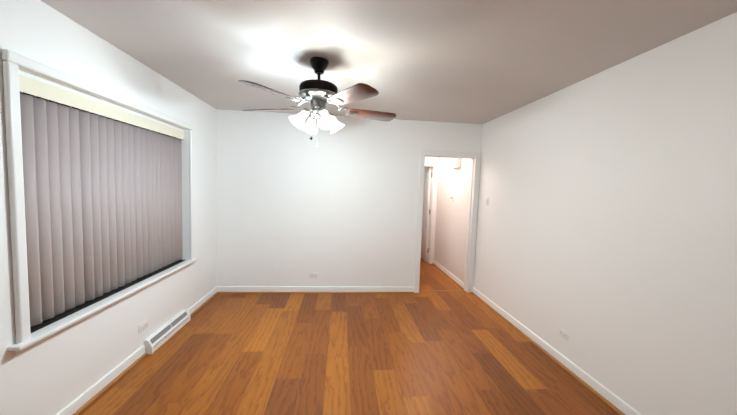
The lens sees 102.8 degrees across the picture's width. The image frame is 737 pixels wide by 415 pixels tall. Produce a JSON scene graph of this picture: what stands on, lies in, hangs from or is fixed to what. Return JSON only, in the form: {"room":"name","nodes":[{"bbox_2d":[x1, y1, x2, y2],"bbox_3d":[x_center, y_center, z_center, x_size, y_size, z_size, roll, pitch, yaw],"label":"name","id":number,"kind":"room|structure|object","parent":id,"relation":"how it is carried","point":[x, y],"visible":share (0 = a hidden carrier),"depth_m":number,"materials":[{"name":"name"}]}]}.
{"room":"empty living room","nodes":[
{"label":"empty living room","id":0,"kind":"room"},
{"bbox_2d":[0,0,216,414],"bbox_3d":[-1.896,0.141,1.004,0.260,2.460,6.180,2,4,-5],"label":"wall","id":1,"kind":"structure","parent":0,"point":[56,373],"depth_m":1.99,"materials":[{"name":"white paint"}]},
{"bbox_2d":[2,49,193,342],"bbox_3d":[-1.988,-0.097,2.365,0.260,1.485,1.815,2,4,-5],"label":"window","id":2,"kind":"structure","parent":1,"relation":"in","point":[13,61],"depth_m":1.53,"materials":[{"name":"white wood"}]},
{"bbox_2d":[19,74,183,326],"bbox_3d":[-1.969,-0.064,2.372,0.080,1.388,1.695,2,4,-5],"label":"window blinds","id":3,"kind":"object","parent":2,"relation":"attached to","point":[103,203],"visible":0.92,"depth_m":2.04,"materials":[{"name":"plastic"}]},
{"bbox_2d":[56,345,146,414],"bbox_3d":[-1.722,1.381,0.352,0.031,0.088,4.400,2,4,-5],"label":"baseboard","id":4,"kind":"structure","parent":1,"relation":"attached to","point":[97,389],"depth_m":2.09,"materials":[{"name":"white wood"}]},
{"bbox_2d":[7,258,197,354],"bbox_3d":[-1.902,0.669,2.427,0.085,0.059,1.885,2,4,-5],"label":"window sill","id":5,"kind":"structure","parent":1,"relation":"attached to","point":[53,329],"depth_m":1.94,"materials":[{"name":"white wood"}]},
{"bbox_2d":[138,319,147,332],"bbox_3d":[-1.929,1.015,2.522,0.008,0.072,0.116,2,4,-5],"label":"electrical outlet","id":6,"kind":"object","parent":1,"relation":"attached to","point":[142,326],"visible":1,"depth_m":2.51,"materials":[{"name":"white plastic"}]},
{"bbox_2d":[144,309,190,353],"bbox_3d":[-1.936,1.185,2.868,0.068,0.124,0.655,2,4,-5],"label":"air vent","id":7,"kind":"object","parent":1,"relation":"in","point":[156,340],"visible":0.96,"depth_m":2.79,"materials":[{"name":"white metal"}]},
{"bbox_2d":[187,286,219,315],"bbox_3d":[-2.022,1.152,3.589,0.031,0.088,0.785,2,4,-5],"label":"baseboard","id":8,"kind":"structure","parent":1,"relation":"attached to","point":[199,304],"depth_m":3.61,"materials":[{"name":"white wood"}]},
{"bbox_2d":[78,258,619,414],"bbox_3d":[-0.146,1.343,2.791,4.145,0.060,9.240,2,4,-5],"label":"floor","id":9,"kind":"structure","parent":0,"point":[443,353],"depth_m":2.51,"materials":[{"name":"laminate"}]},
{"bbox_2d":[216,109,482,286],"bbox_3d":[-0.161,-0.016,4.193,3.785,2.460,0.140,2,4,-5],"label":"wall","id":10,"kind":"structure","parent":0,"point":[295,206],"depth_m":4.08,"materials":[{"name":"white paint"}]},
{"bbox_2d":[310,272,317,276],"bbox_3d":[-0.766,0.946,4.131,0.116,0.072,0.008,2,4,-5],"label":"electrical outlet","id":11,"kind":"object","parent":10,"relation":"attached to","point":[313,274],"visible":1,"depth_m":4.13,"materials":[{"name":"white plastic"}]},
{"bbox_2d":[220,286,413,292],"bbox_3d":[-0.708,1.159,4.140,2.750,0.088,0.031,2,4,-5],"label":"baseboard","id":12,"kind":"structure","parent":10,"relation":"attached to","point":[223,289],"depth_m":4.13,"materials":[{"name":"white wood"}]},
{"bbox_2d":[414,150,480,292],"bbox_3d":[1.129,0.221,4.329,0.890,2.055,0.176,2,4,-5],"label":"door frame","id":13,"kind":"structure","parent":10,"relation":"attached to","point":[475,155],"depth_m":4.26,"materials":[{"name":"white wood"}]},
{"bbox_2d":[41,0,736,123],"bbox_3d":[-0.061,-1.190,2.619,4.145,0.100,9.240,2,4,-5],"label":"ceiling","id":14,"kind":"structure","parent":0,"point":[471,61],"depth_m":1.96,"materials":[{"name":"grey paint"}]},
{"bbox_2d":[238,57,395,146],"bbox_3d":[-0.387,-0.800,2.330,1.268,0.661,1.225,2,4,-5],"label":"ceiling fan","id":15,"kind":"object","parent":14,"relation":"hanging from","point":[318,93],"visible":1,"depth_m":2.20,"materials":[{"name":"brown metal"}]},
{"bbox_2d":[425,157,438,243],"bbox_3d":[0.846,-0.100,5.931,1.040,2.460,0.120,2,4,-5],"label":"wall","id":16,"kind":"structure","parent":0,"point":[432,159],"depth_m":5.85,"materials":[{"name":"white paint"}]},
{"bbox_2d":[421,167,431,261],"bbox_3d":[1.201,0.126,6.383,0.044,1.948,0.780,2,4,-5],"label":"hall door","id":17,"kind":"structure","parent":16,"relation":"in","point":[426,211],"depth_m":6.14,"materials":[{"name":"white paint"}]},
{"bbox_2d":[425,162,438,263],"bbox_3d":[0.900,0.112,5.942,0.913,2.040,0.138,2,4,-5],"label":"trim","id":18,"kind":"structure","parent":16,"relation":"attached to","point":[432,218],"depth_m":5.93,"materials":[{"name":"white wood"}]},
{"bbox_2d":[425,158,470,282],"bbox_3d":[1.466,-0.080,5.950,0.200,2.460,3.060,2,4,-5],"label":"wall","id":19,"kind":"structure","parent":0,"point":[450,237],"depth_m":5.06,"materials":[{"name":"white paint"}]},
{"bbox_2d":[432,260,463,288],"bbox_3d":[1.383,1.154,5.250,0.031,0.088,1.510,2,4,-5],"label":"baseboard","id":20,"kind":"structure","parent":19,"relation":"attached to","point":[436,264],"depth_m":5.08,"materials":[{"name":"white wood"}]},
{"bbox_2d":[451,158,460,168],"bbox_3d":[1.452,-0.768,4.883,0.067,0.225,0.280,2,4,-5],"label":"door chime","id":21,"kind":"object","parent":19,"relation":"attached to","point":[455,162],"visible":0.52,"depth_m":4.82,"materials":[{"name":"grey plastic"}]},
{"bbox_2d":[473,12,736,414],"bbox_3d":[1.937,0.251,1.295,0.140,2.460,6.040,2,4,-5],"label":"wall","id":22,"kind":"structure","parent":0,"point":[606,235],"depth_m":2.01,"materials":[{"name":"white paint"}]},
{"bbox_2d":[471,287,640,414],"bbox_3d":[1.805,1.426,1.437,0.031,0.088,5.900,2,4,-5],"label":"baseboard","id":23,"kind":"structure","parent":22,"relation":"attached to","point":[621,407],"depth_m":2.54,"materials":[{"name":"white wood"}]},
{"bbox_2d":[558,327,568,340],"bbox_3d":[1.716,1.113,2.594,0.008,0.072,0.116,2,4,-5],"label":"electrical outlet","id":24,"kind":"object","parent":22,"relation":"attached to","point":[564,334],"visible":1,"depth_m":2.59,"materials":[{"name":"white plastic"}]}
]}

